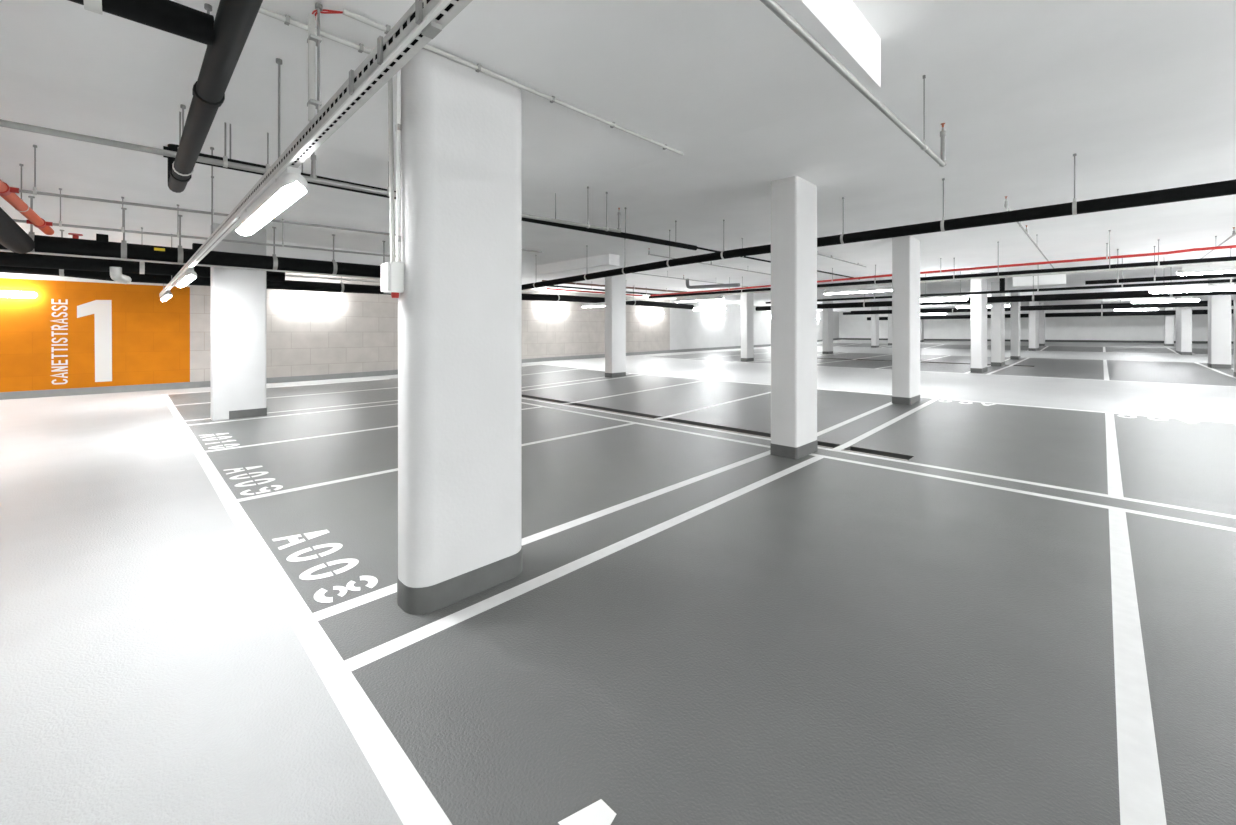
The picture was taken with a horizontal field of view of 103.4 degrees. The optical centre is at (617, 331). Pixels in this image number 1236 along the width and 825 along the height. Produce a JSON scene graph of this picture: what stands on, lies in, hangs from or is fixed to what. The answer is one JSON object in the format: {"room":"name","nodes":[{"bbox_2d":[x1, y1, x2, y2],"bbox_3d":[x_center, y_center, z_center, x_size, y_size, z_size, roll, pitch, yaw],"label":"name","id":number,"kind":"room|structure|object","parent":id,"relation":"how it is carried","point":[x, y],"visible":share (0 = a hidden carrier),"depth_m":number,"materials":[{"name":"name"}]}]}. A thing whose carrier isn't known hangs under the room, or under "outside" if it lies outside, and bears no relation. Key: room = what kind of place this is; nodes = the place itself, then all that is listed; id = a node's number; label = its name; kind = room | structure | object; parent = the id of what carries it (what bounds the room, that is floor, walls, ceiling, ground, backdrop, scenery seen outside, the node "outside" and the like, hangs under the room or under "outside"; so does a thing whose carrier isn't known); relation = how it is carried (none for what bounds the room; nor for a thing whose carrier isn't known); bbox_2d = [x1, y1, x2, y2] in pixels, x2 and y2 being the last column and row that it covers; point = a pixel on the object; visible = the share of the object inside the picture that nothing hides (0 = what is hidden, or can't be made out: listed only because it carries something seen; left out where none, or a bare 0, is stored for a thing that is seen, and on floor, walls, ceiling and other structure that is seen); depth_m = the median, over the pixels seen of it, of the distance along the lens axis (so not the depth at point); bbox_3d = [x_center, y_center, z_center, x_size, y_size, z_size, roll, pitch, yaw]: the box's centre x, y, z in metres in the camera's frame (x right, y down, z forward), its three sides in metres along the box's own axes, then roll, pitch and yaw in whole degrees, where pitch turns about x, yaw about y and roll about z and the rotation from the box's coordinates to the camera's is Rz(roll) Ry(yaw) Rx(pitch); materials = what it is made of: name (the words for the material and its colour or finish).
{"room":"parking garage","nodes":[
{"label":"parking garage","id":0,"kind":"room"},
{"bbox_2d":[0,272,838,391],"bbox_3d":[1.554,-0.120,26.274,0.206,3.440,53.900,0,0,45],"label":"wall","id":1,"kind":"structure","parent":0,"point":[76,332],"depth_m":13.25,"materials":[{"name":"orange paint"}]},
{"bbox_2d":[0,291,36,297],"bbox_3d":[-13.850,-0.835,10.482,0.170,0.140,1.780,0,0,45],"label":"lamp","id":2,"kind":"object","parent":1,"relation":"attached to","point":[11,294],"visible":1,"depth_m":10.87,"materials":[{"name":"white plastic"}]},
{"bbox_2d":[0,338,838,399],"bbox_3d":[1.633,1.028,26.195,0.030,0.985,53.500,0,0,45],"label":"baseboard","id":3,"kind":"structure","parent":1,"relation":"attached to","point":[182,385],"depth_m":13.26,"materials":[{"name":"paint"}]},
{"bbox_2d":[640,311,663,313],"bbox_3d":[1.824,-1.050,26.288,0.170,0.140,1.900,0,0,45],"label":"lamp","id":4,"kind":"object","parent":1,"relation":"attached to","point":[645,312],"visible":1,"depth_m":26.19,"materials":[{"name":"white plastic"}]},
{"bbox_2d":[704,313,723,315],"bbox_3d":[6.013,-1.070,30.512,0.170,0.140,2.000,0,0,45],"label":"lamp","id":5,"kind":"object","parent":1,"relation":"attached to","point":[705,314],"visible":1,"depth_m":30.29,"materials":[{"name":"white plastic"}]},
{"bbox_2d":[0,0,880,197],"bbox_3d":[-3.254,-1.685,0.646,3.560,0.310,10.335,0,0,45],"label":"ceiling slab","id":6,"kind":"structure","parent":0,"point":[682,75],"depth_m":2.80,"materials":[{"name":"white paint"}]},
{"bbox_2d":[168,0,262,192],"bbox_3d":[-1.090,-1.290,1.464,6.609,0.480,0.112,0,0,45],"label":"drain pipe","id":7,"kind":"object","parent":6,"relation":"hanging from","point":[234,20],"visible":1,"depth_m":2.10,"materials":[{"name":"grey plastic"}]},
{"bbox_2d":[68,0,213,45],"bbox_3d":[-2.251,-1.110,1.053,2.126,0.124,0.124,0,0,-45],"label":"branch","id":8,"kind":"object","parent":7,"relation":"attached to","point":[169,16],"visible":1,"depth_m":1.68,"materials":[{"name":"grey plastic"}]},
{"bbox_2d":[307,3,322,121],"bbox_3d":[-1.421,-1.215,2.289,0.074,0.630,0.052,0,0,45],"label":"pipe","id":9,"kind":"object","parent":6,"relation":"hanging from","point":[313,40],"visible":0.86,"depth_m":2.28,"materials":[{"name":"grey plastic"}]},
{"bbox_2d":[312,9,342,15],"bbox_3d":[-1.368,-1.495,2.303,0.150,0.050,0.018,0,0,-4],"label":"cable","id":10,"kind":"object","parent":9,"relation":"attached to","point":[314,11],"visible":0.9,"depth_m":2.30,"materials":[{"name":"red paint"}]},
{"bbox_2d":[258,7,394,261],"bbox_3d":[-2.243,-0.953,1.692,0.064,1.146,2.844,0,0,45],"label":"cable conduit","id":11,"kind":"object","parent":6,"relation":"attached to","point":[286,19],"visible":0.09,"depth_m":2.67,"materials":[{"name":"grey plastic"}]},
{"bbox_2d":[342,9,682,154],"bbox_3d":[-0.375,-1.510,3.217,0.038,0.032,2.600,0,0,45],"label":"cable conduit","id":12,"kind":"object","parent":6,"relation":"attached to","point":[387,28],"visible":0.98,"depth_m":2.92,"materials":[{"name":"grey plastic"}]},
{"bbox_2d":[582,302,604,307],"bbox_3d":[-0.855,-1.022,18.452,1.500,0.151,0.124,0,0,45],"label":"lamp","id":13,"kind":"object","parent":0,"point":[602,304],"visible":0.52,"depth_m":18.43,"materials":[{"name":"white plastic"}]},
{"bbox_2d":[0,340,1235,824],"bbox_3d":[10.960,1.150,16.946,26.300,0.900,53.500,0,0,45],"label":"floor","id":14,"kind":"structure","parent":0,"point":[1005,594],"depth_m":2.69,"materials":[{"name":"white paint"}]},
{"bbox_2d":[211,223,266,420],"bbox_3d":[-6.685,-0.170,8.611,0.328,3.340,0.754,0,0,45],"label":"column","id":15,"kind":"structure","parent":14,"relation":"on","point":[238,296],"depth_m":8.49,"materials":[{"name":"white paint"}]},
{"bbox_2d":[397,48,521,614],"bbox_3d":[-0.919,-0.015,2.908,0.308,3.030,0.733,0,0,45],"label":"column","id":16,"kind":"structure","parent":14,"relation":"on","point":[460,304],"depth_m":2.72,"materials":[{"name":"white paint"}]},
{"bbox_2d":[381,262,403,297],"bbox_3d":[-1.219,-0.278,2.634,0.110,0.189,0.084,0,0,45],"label":"junction box","id":17,"kind":"object","parent":16,"relation":"attached to","point":[392,273],"visible":1,"depth_m":2.60,"materials":[{"name":"white plastic"}]},
{"bbox_2d":[396,69,400,261],"bbox_3d":[-1.184,-0.955,2.633,0.032,1.150,0.025,0,0,45],"label":"cable conduit","id":18,"kind":"object","parent":16,"relation":"attached to","point":[398,74],"visible":0.8,"depth_m":2.62,"materials":[{"name":"white plastic"}]},
{"bbox_2d":[605,274,625,377],"bbox_3d":[-0.082,-0.220,15.270,0.328,3.241,0.638,0,0,45],"label":"column","id":19,"kind":"structure","parent":14,"relation":"on","point":[615,286],"depth_m":15.10,"materials":[{"name":"white paint"}]},
{"bbox_2d":[741,289,753,361],"bbox_3d":[5.544,-0.295,20.943,0.328,3.090,0.558,0,0,45],"label":"column","id":20,"kind":"structure","parent":14,"relation":"on","point":[747,300],"depth_m":20.77,"materials":[{"name":"white paint"}]},
{"bbox_2d":[770,176,817,458],"bbox_3d":[2.193,-0.170,6.071,0.343,3.340,0.618,0,0,45],"label":"column","id":21,"kind":"structure","parent":14,"relation":"on","point":[794,198],"depth_m":5.88,"materials":[{"name":"white paint"}]},
{"bbox_2d":[822,298,832,353],"bbox_3d":[11.653,-0.314,27.103,0.328,3.052,0.708,0,0,45],"label":"column","id":22,"kind":"structure","parent":14,"relation":"on","point":[827,313],"depth_m":26.88,"materials":[{"name":"white paint"}]},
{"bbox_2d":[871,307,878,347],"bbox_3d":[17.251,-0.395,32.748,0.328,2.890,0.608,0,0,45],"label":"column","id":23,"kind":"structure","parent":14,"relation":"on","point":[874,317],"depth_m":32.54,"materials":[{"name":"white paint"}]},
{"bbox_2d":[888,306,891,344],"bbox_3d":[19.891,-0.447,35.411,0.328,2.787,0.908,0,0,45],"label":"column","id":24,"kind":"structure","parent":14,"relation":"on","point":[889,307],"depth_m":35.10,"materials":[{"name":"white paint"}]},
{"bbox_2d":[892,236,920,404],"bbox_3d":[5.733,-0.221,9.701,0.328,3.239,0.758,0,0,45],"label":"column","id":25,"kind":"structure","parent":14,"relation":"on","point":[906,249],"depth_m":9.44,"materials":[{"name":"white paint"}]},
{"bbox_2d":[920,308,923,341],"bbox_3d":[23.845,-0.526,38.461,0.308,2.628,0.608,0,0,45],"label":"column","id":26,"kind":"structure","parent":14,"relation":"on","point":[921,320],"depth_m":38.20,"materials":[{"name":"white paint"}]},
{"bbox_2d":[970,272,986,372],"bbox_3d":[11.345,-0.295,15.332,0.288,3.090,1.058,0,0,45],"label":"column","id":27,"kind":"structure","parent":14,"relation":"on","point":[978,301],"depth_m":14.97,"materials":[{"name":"white paint"}]},
{"bbox_2d":[991,282,1004,365],"bbox_3d":[14.155,-0.295,18.179,0.308,3.090,0.958,0,0,45],"label":"column","id":28,"kind":"structure","parent":14,"relation":"on","point":[997,309],"depth_m":17.85,"materials":[{"name":"white paint"}]},
{"bbox_2d":[1010,292,1019,358],"bbox_3d":[17.735,-0.316,21.776,0.288,3.048,0.708,0,0,45],"label":"column","id":29,"kind":"structure","parent":14,"relation":"on","point":[1014,306],"depth_m":21.53,"materials":[{"name":"white paint"}]},
{"bbox_2d":[1029,301,1038,350],"bbox_3d":[23.713,-0.399,27.818,0.308,2.882,2.108,0,0,45],"label":"column","id":30,"kind":"structure","parent":14,"relation":"on","point":[1033,315],"depth_m":27.09,"materials":[{"name":"white paint"}]},
{"bbox_2d":[1039,303,1044,345],"bbox_3d":[27.171,-0.478,31.290,0.288,2.723,0.908,0,0,45],"label":"column","id":31,"kind":"structure","parent":14,"relation":"on","point":[1041,312],"depth_m":30.99,"materials":[{"name":"white paint"}]},
{"bbox_2d":[1164,307,1173,345],"bbox_3d":[32.255,-0.506,28.572,0.338,2.668,0.808,0,0,45],"label":"column","id":32,"kind":"structure","parent":14,"relation":"on","point":[1168,319],"depth_m":28.32,"materials":[{"name":"white paint"}]},
{"bbox_2d":[1176,296,1191,354],"bbox_3d":[27.186,-0.389,23.459,0.338,2.902,2.408,0,0,45],"label":"column","id":33,"kind":"structure","parent":14,"relation":"on","point":[1183,314],"depth_m":22.65,"materials":[{"name":"white paint"}]},
{"bbox_2d":[1208,277,1231,368],"bbox_3d":[20.500,-0.308,16.639,0.448,3.063,0.708,0,0,45],"label":"column","id":34,"kind":"structure","parent":14,"relation":"on","point":[1219,306],"depth_m":16.41,"materials":[{"name":"white paint"}]},
{"bbox_2d":[1233,277,1235,376],"bbox_3d":[17.152,-0.295,13.341,0.338,3.090,0.708,0,0,45],"label":"column","id":35,"kind":"structure","parent":14,"relation":"on","point":[1234,372],"depth_m":13.56,"materials":[{"name":"white paint"}]},
{"bbox_2d":[0,0,1235,311],"bbox_3d":[10.960,-1.965,16.946,26.700,0.250,53.900,0,0,45],"label":"ceiling","id":36,"kind":"structure","parent":0,"point":[1143,92],"depth_m":5.49,"materials":[{"name":"white paint"}]},
{"bbox_2d":[0,207,34,253],"bbox_3d":[-5.163,-1.160,3.740,7.600,0.260,0.254,0,0,45],"label":"duct pipe","id":37,"kind":"object","parent":36,"relation":"hanging from","point":[13,237],"visible":1,"depth_m":5.58,"materials":[{"name":"black metal"}]},
{"bbox_2d":[0,164,53,234],"bbox_3d":[-5.125,-1.576,3.850,0.212,0.528,7.705,0,0,-43],"label":"pipe","id":38,"kind":"object","parent":36,"relation":"hanging from","point":[7,193],"visible":1,"depth_m":5.33,"materials":[{"name":"metal"}]},
{"bbox_2d":[0,271,54,275],"bbox_3d":[-11.247,-1.465,9.393,0.302,0.750,6.502,0,0,45],"label":"insulated pipe","id":39,"kind":"object","parent":36,"relation":"hanging from","point":[0,271],"visible":0.02,"depth_m":9.23,"materials":[{"name":"silver metal"}]},
{"bbox_2d":[0,227,284,281],"bbox_3d":[-9.296,-1.417,7.668,0.254,0.845,6.801,0,0,45],"label":"insulated pipe","id":40,"kind":"object","parent":36,"relation":"hanging from","point":[13,259],"visible":0.58,"depth_m":8.13,"materials":[{"name":"black metal"}]},
{"bbox_2d":[110,267,131,283],"bbox_3d":[-8.600,-0.973,8.428,0.149,0.255,0.448,0,0,-26],"label":"duct elbow","id":41,"kind":"object","parent":40,"relation":"attached to","point":[116,274],"visible":1,"depth_m":8.29,"materials":[{"name":"metal"}]},
{"bbox_2d":[0,196,384,278],"bbox_3d":[-6.784,-1.452,7.784,0.260,0.775,10.501,0,0,45],"label":"pipe","id":42,"kind":"object","parent":36,"relation":"hanging from","point":[100,248],"visible":0.74,"depth_m":7.63,"materials":[{"name":"black rubber foam insulation"},{"name":"galvanised steel"}]},
{"bbox_2d":[68,233,82,238],"bbox_3d":[-7.666,-1.343,6.898,0.140,0.085,0.140,0,0,45],"label":"valve","id":43,"kind":"object","parent":42,"relation":"on","point":[74,235],"visible":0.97,"depth_m":6.88,"materials":[{"name":"red paint"}]},
{"bbox_2d":[13,188,395,256],"bbox_3d":[-5.668,-1.587,7.733,0.043,0.507,9.000,0,0,45],"label":"pipe","id":44,"kind":"object","parent":36,"relation":"hanging from","point":[59,224],"visible":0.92,"depth_m":7.04,"materials":[{"name":"silver metal"}]},
{"bbox_2d":[19,145,541,252],"bbox_3d":[-3.632,-1.596,6.932,0.039,0.487,6.271,0,0,45],"label":"pipe","id":45,"kind":"object","parent":36,"relation":"hanging from","point":[35,192],"visible":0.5,"depth_m":5.39,"materials":[{"name":"silver metal"}]},
{"bbox_2d":[0,112,620,232],"bbox_3d":[-2.857,-1.514,3.680,0.051,0.651,8.204,0,0,45],"label":"pipe","id":46,"kind":"object","parent":36,"relation":"hanging from","point":[3,123],"visible":0.67,"depth_m":3.61,"materials":[{"name":"silver metal"}]},
{"bbox_2d":[159,0,472,296],"bbox_3d":[-4.041,-1.340,4.845,19.838,1.000,0.068,0,0,45],"label":"cable tray","id":47,"kind":"object","parent":36,"relation":"hanging from","point":[424,20],"visible":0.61,"depth_m":1.77,"materials":[{"name":"metal"}]},
{"bbox_2d":[160,290,171,300],"bbox_3d":[-9.863,-0.782,10.647,1.850,0.151,0.124,0,0,45],"label":"lamp","id":48,"kind":"object","parent":47,"relation":"attached to","point":[167,294],"visible":1,"depth_m":10.05,"materials":[{"name":"white plastic"}]},
{"bbox_2d":[161,294,170,300],"bbox_3d":[-9.863,-0.765,10.647,1.850,0.116,0.116,0,0,45],"label":"diffuser","id":49,"kind":"object","parent":48,"relation":"attached to","point":[164,297],"depth_m":10.28,"materials":[{"name":"white plastic"}]},
{"bbox_2d":[176,268,196,287],"bbox_3d":[-6.348,-0.782,7.161,1.850,0.151,0.124,0,0,45],"label":"lamp","id":50,"kind":"object","parent":47,"relation":"attached to","point":[189,275],"visible":1,"depth_m":6.68,"materials":[{"name":"white plastic"}]},
{"bbox_2d":[177,274,195,287],"bbox_3d":[-6.348,-0.765,7.161,1.850,0.116,0.116,0,0,45],"label":"diffuser","id":51,"kind":"object","parent":50,"relation":"attached to","point":[184,279],"depth_m":6.86,"materials":[{"name":"white plastic"}]},
{"bbox_2d":[234,166,307,235],"bbox_3d":[-2.208,-0.782,3.056,1.600,0.151,0.124,0,0,45],"label":"lamp","id":52,"kind":"object","parent":47,"relation":"attached to","point":[290,185],"visible":0.99,"depth_m":2.74,"materials":[{"name":"white plastic"},{"name":"glowing translucent diffuser"}]},
{"bbox_2d":[266,240,395,265],"bbox_3d":[-5.096,-1.685,12.046,0.400,0.310,6.070,0,0,45],"label":"ceiling beam","id":53,"kind":"structure","parent":36,"relation":"attached to","point":[287,252],"depth_m":10.52,"materials":[{"name":"white paint"}]},
{"bbox_2d":[0,230,693,308],"bbox_3d":[-4.597,-1.401,14.417,0.334,0.877,23.004,0,0,44],"label":"insulated pipe","id":54,"kind":"object","parent":36,"relation":"hanging from","point":[340,287],"visible":0.59,"depth_m":11.39,"materials":[{"name":"black metal"}]},
{"bbox_2d":[285,274,544,292],"bbox_3d":[-4.935,-1.540,13.344,0.049,0.600,7.200,0,0,45],"label":"cable conduit","id":55,"kind":"object","parent":36,"relation":"hanging from","point":[379,281],"visible":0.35,"depth_m":11.62,"materials":[{"name":"metal"}]},
{"bbox_2d":[163,124,696,249],"bbox_3d":[-1.055,-1.581,6.080,0.142,0.517,6.752,0,0,45],"label":"insulated pipe","id":56,"kind":"object","parent":36,"relation":"hanging from","point":[625,235],"visible":0.38,"depth_m":6.11,"materials":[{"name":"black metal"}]},
{"bbox_2d":[535,254,618,275],"bbox_3d":[-1.142,-1.715,12.646,2.970,0.250,0.350,0,0,45],"label":"ceiling beam","id":57,"kind":"structure","parent":36,"relation":"attached to","point":[606,260],"depth_m":12.30,"materials":[{"name":"white paint"}]},
{"bbox_2d":[547,288,642,295],"bbox_3d":[-0.674,-1.606,17.427,0.064,0.468,4.600,0,0,45],"label":"pipe","id":58,"kind":"object","parent":36,"relation":"hanging from","point":[547,288],"visible":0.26,"depth_m":16.79,"materials":[{"name":"metal"}]},
{"bbox_2d":[547,285,652,294],"bbox_3d":[0.098,-1.684,18.916,0.068,0.312,7.800,0,0,45],"label":"insulated pipe","id":59,"kind":"object","parent":36,"relation":"hanging from","point":[646,293],"visible":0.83,"depth_m":17.74,"materials":[{"name":"silver metal"}]},
{"bbox_2d":[542,280,686,291],"bbox_3d":[0.275,-1.738,18.740,0.078,0.205,7.801,0,0,45],"label":"pipe","id":60,"kind":"object","parent":36,"relation":"hanging from","point":[575,283],"visible":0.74,"depth_m":18.96,"materials":[{"name":"brown"}]},
{"bbox_2d":[634,271,747,286],"bbox_3d":[2.585,-1.738,15.815,0.035,0.203,6.300,0,0,45],"label":"pipe","id":61,"kind":"object","parent":36,"relation":"hanging from","point":[667,271],"visible":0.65,"depth_m":15.08,"materials":[{"name":"silver metal"}]},
{"bbox_2d":[693,306,725,310],"bbox_3d":[3.942,-1.391,21.159,1.650,0.898,0.116,0,0,45],"label":"lamp","id":62,"kind":"object","parent":36,"relation":"hanging from","point":[714,307],"visible":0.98,"depth_m":21.07,"materials":[{"name":"white plastic"}]},
{"bbox_2d":[648,248,770,274],"bbox_3d":[2.775,-1.758,12.740,0.035,0.163,6.000,0,0,45],"label":"pipe","id":63,"kind":"object","parent":36,"relation":"hanging from","point":[648,248],"visible":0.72,"depth_m":12.41,"materials":[{"name":"silver metal"}]},
{"bbox_2d":[686,280,739,288],"bbox_3d":[3.110,-1.640,16.244,2.062,0.400,0.118,0,0,43],"label":"pipe","id":64,"kind":"object","parent":36,"relation":"hanging from","point":[688,286],"visible":0.98,"depth_m":16.17,"materials":[{"name":"grey plastic"}]},
{"bbox_2d":[697,238,859,279],"bbox_3d":[4.195,-1.643,11.331,0.045,0.393,8.000,0,0,45],"label":"pipe","id":65,"kind":"object","parent":36,"relation":"hanging from","point":[742,238],"visible":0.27,"depth_m":9.91,"materials":[{"name":"grey plastic"}]},
{"bbox_2d":[817,251,865,266],"bbox_3d":[5.113,-1.829,11.689,0.035,0.144,4.800,0,0,45],"label":"pipe","id":66,"kind":"object","parent":36,"relation":"hanging from","point":[817,251],"visible":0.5,"depth_m":11.97,"materials":[{"name":"silver metal"}]},
{"bbox_2d":[760,0,946,166],"bbox_3d":[0.413,-1.571,1.762,6.085,0.537,0.046,0,0,-44],"label":"pipe","id":67,"kind":"object","parent":36,"relation":"hanging from","point":[782,14],"visible":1,"depth_m":2.58,"materials":[{"name":"silver metal"}]},
{"bbox_2d":[522,153,1235,289],"bbox_3d":[3.024,-1.437,6.148,16.365,0.806,0.949,0,0,45],"label":"pipe","id":68,"kind":"object","parent":36,"relation":"hanging from","point":[1222,188],"visible":0.85,"depth_m":5.57,"materials":[{"name":"black metal"}]},
{"bbox_2d":[626,230,1235,300],"bbox_3d":[7.332,-1.469,10.333,21.460,0.742,0.063,0,0,45],"label":"cable tray","id":69,"kind":"object","parent":36,"relation":"hanging from","point":[1221,262],"visible":0.83,"depth_m":9.69,"materials":[{"name":"metal"}]},
{"bbox_2d":[675,295,723,302],"bbox_3d":[2.503,-1.022,15.121,1.800,0.151,0.124,0,0,45],"label":"lamp","id":70,"kind":"object","parent":69,"relation":"hanging from","point":[716,297],"visible":1,"depth_m":15.03,"materials":[{"name":"white plastic"}]},
{"bbox_2d":[677,298,723,302],"bbox_3d":[2.503,-1.005,15.121,1.800,0.116,0.116,0,0,45],"label":"diffuser","id":71,"kind":"object","parent":70,"relation":"attached to","point":[678,299],"depth_m":15.14,"materials":[{"name":"white plastic"}]},
{"bbox_2d":[824,285,891,294],"bbox_3d":[5.812,-1.022,11.840,1.620,0.151,0.124,0,0,45],"label":"lamp","id":72,"kind":"object","parent":69,"relation":"hanging from","point":[878,288],"visible":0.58,"depth_m":11.77,"materials":[{"name":"white plastic"}]},
{"bbox_2d":[824,290,891,294],"bbox_3d":[5.812,-1.005,11.840,1.620,0.116,0.116,0,0,45],"label":"diffuser","id":73,"kind":"object","parent":72,"relation":"attached to","point":[826,292],"depth_m":11.95,"materials":[{"name":"white plastic"}]},
{"bbox_2d":[1177,263,1235,275],"bbox_3d":[10.044,-1.022,7.644,1.700,0.151,0.124,0,0,45],"label":"lamp","id":74,"kind":"object","parent":69,"relation":"hanging from","point":[1217,268],"visible":1,"depth_m":7.98,"materials":[{"name":"white plastic"}]},
{"bbox_2d":[1177,271,1235,275],"bbox_3d":[10.044,-1.005,7.644,1.700,0.116,0.116,0,0,45],"label":"diffuser","id":75,"kind":"object","parent":74,"relation":"attached to","point":[1182,273],"depth_m":8.04,"materials":[{"name":"white"}]},
{"bbox_2d":[920,313,945,314],"bbox_3d":[21.704,-1.516,34.810,2.900,0.648,0.116,0,0,45],"label":"lamp","id":76,"kind":"object","parent":36,"relation":"hanging from","point":[920,313],"visible":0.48,"depth_m":34.31,"materials":[{"name":"white plastic"}]},
{"bbox_2d":[649,239,1235,297],"bbox_3d":[8.719,-1.566,11.704,21.100,0.548,0.103,0,0,45],"label":"insulated pipe","id":77,"kind":"object","parent":36,"relation":"hanging from","point":[1232,258],"visible":0.89,"depth_m":11.24,"materials":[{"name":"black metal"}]},
{"bbox_2d":[650,243,1235,295],"bbox_3d":[8.684,-1.613,11.527,20.900,0.453,0.064,0,0,45],"label":"pipe","id":78,"kind":"object","parent":36,"relation":"hanging from","point":[1228,246],"visible":0.92,"depth_m":11.08,"materials":[{"name":"metal"}]},
{"bbox_2d":[920,271,967,301],"bbox_3d":[10.049,-1.391,15.104,1.300,0.898,0.116,0,0,45],"label":"lamp","id":79,"kind":"object","parent":36,"relation":"hanging from","point":[946,298],"visible":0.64,"depth_m":15.03,"materials":[{"name":"white plastic"}]},
{"bbox_2d":[920,297,967,301],"bbox_3d":[10.049,-1.000,15.104,1.300,0.116,0.116,0,0,45],"label":"diffuser","id":80,"kind":"object","parent":79,"relation":"attached to","point":[924,299],"depth_m":15.08,"materials":[{"name":"white plastic"}]},
{"bbox_2d":[956,304,1009,308],"bbox_3d":[18.423,-1.531,24.685,2.200,0.618,0.116,0,0,45],"label":"lamp","id":81,"kind":"object","parent":36,"relation":"hanging from","point":[1006,305],"visible":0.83,"depth_m":25.05,"materials":[{"name":"white plastic"}]},
{"bbox_2d":[755,267,1235,310],"bbox_3d":[13.686,-1.417,16.003,20.100,0.845,0.214,0,0,45],"label":"insulated pipe","id":82,"kind":"object","parent":36,"relation":"hanging from","point":[1145,293],"visible":0.69,"depth_m":15.73,"materials":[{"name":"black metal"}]},
{"bbox_2d":[765,248,1235,303],"bbox_3d":[11.793,-1.452,12.247,17.500,0.777,0.080,0,0,45],"label":"insulated pipe","id":83,"kind":"object","parent":36,"relation":"hanging from","point":[1230,280],"visible":0.81,"depth_m":12.52,"materials":[{"name":"grey plastic"}]},
{"bbox_2d":[999,278,1004,290],"bbox_3d":[10.586,-1.300,13.444,0.120,0.360,0.117,0,0,45],"label":"riser pipe","id":84,"kind":"object","parent":83,"relation":"attached to","point":[1001,280],"visible":1,"depth_m":13.40,"materials":[{"name":"black metal"}]},
{"bbox_2d":[1004,196,1053,267],"bbox_3d":[8.325,-1.713,9.630,0.035,0.255,9.600,0,0,45],"label":"pipe","id":85,"kind":"object","parent":36,"relation":"hanging from","point":[1006,201],"visible":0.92,"depth_m":7.91,"materials":[{"name":"silver metal"}]},
{"bbox_2d":[843,302,1233,314],"bbox_3d":[21.994,-1.472,24.664,20.500,0.736,0.176,0,0,45],"label":"insulated pipe","id":86,"kind":"object","parent":36,"relation":"hanging from","point":[1232,303],"visible":0.75,"depth_m":24.10,"materials":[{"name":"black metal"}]},
{"bbox_2d":[1013,274,1065,286],"bbox_3d":[13.880,-1.685,16.092,1.310,0.310,0.400,0,0,45],"label":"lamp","id":87,"kind":"structure","parent":36,"relation":"attached to","point":[1060,279],"depth_m":15.93,"materials":[{"name":"white paint"}]},
{"bbox_2d":[851,300,1233,311],"bbox_3d":[22.980,-1.575,25.658,20.500,0.531,0.107,0,0,45],"label":"insulated pipe","id":88,"kind":"object","parent":36,"relation":"hanging from","point":[1231,300],"visible":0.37,"depth_m":25.14,"materials":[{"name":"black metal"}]},
{"bbox_2d":[867,309,1233,319],"bbox_3d":[27.834,-1.385,31.548,21.901,0.910,0.263,0,0,45],"label":"insulated pipe","id":89,"kind":"object","parent":36,"relation":"hanging from","point":[1166,312],"visible":0.52,"depth_m":30.21,"materials":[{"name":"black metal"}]},
{"bbox_2d":[1114,300,1157,310],"bbox_3d":[29.124,-1.516,27.452,1.700,0.648,0.116,0,0,45],"label":"lamp","id":90,"kind":"object","parent":36,"relation":"hanging from","point":[1119,309],"visible":0.97,"depth_m":27.44,"materials":[{"name":"white plastic"}]},
{"bbox_2d":[1114,308,1157,310],"bbox_3d":[29.124,-1.250,27.452,1.700,0.116,0.116,0,0,45],"label":"diffuser","id":91,"kind":"object","parent":90,"relation":"attached to","point":[1120,309],"depth_m":27.42,"materials":[{"name":"white plastic"}]},
{"bbox_2d":[1085,246,1235,284],"bbox_3d":[13.836,-1.461,8.108,8.770,0.758,0.098,0,0,45],"label":"insulated pipe","id":92,"kind":"object","parent":36,"relation":"hanging from","point":[1163,278],"visible":0.98,"depth_m":10.41,"materials":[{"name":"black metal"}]},
{"bbox_2d":[1131,298,1199,303],"bbox_3d":[22.790,-1.531,20.354,1.900,0.618,0.116,0,0,45],"label":"lamp","id":93,"kind":"object","parent":36,"relation":"hanging from","point":[1181,299],"visible":0.97,"depth_m":20.29,"materials":[{"name":"white plastic"}]},
{"bbox_2d":[1149,284,1235,293],"bbox_3d":[13.705,-1.391,11.477,1.650,0.898,0.116,0,0,45],"label":"lamp","id":94,"kind":"object","parent":36,"relation":"hanging from","point":[1223,287],"visible":1,"depth_m":11.51,"materials":[{"name":"white plastic"}]},
{"bbox_2d":[1200,227,1235,258],"bbox_3d":[10.941,-1.713,8.832,0.035,0.253,6.950,0,0,45],"label":"pipe","id":95,"kind":"object","parent":36,"relation":"hanging from","point":[1233,233],"visible":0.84,"depth_m":8.55,"materials":[{"name":"silver metal"}]},
{"bbox_2d":[839,306,1233,340],"bbox_3d":[29.866,-0.170,36.011,26.300,3.340,0.200,0,0,45],"label":"wall","id":96,"kind":"structure","parent":0,"point":[1141,327],"depth_m":34.08,"materials":[{"name":"grey paint"}]},
{"bbox_2d":[839,338,1233,343],"bbox_3d":[29.803,0.641,35.912,26.250,0.160,0.030,0,0,45],"label":"baseboard","id":97,"kind":"structure","parent":96,"relation":"attached to","point":[1114,341],"depth_m":34.24,"materials":[{"name":"grey"}]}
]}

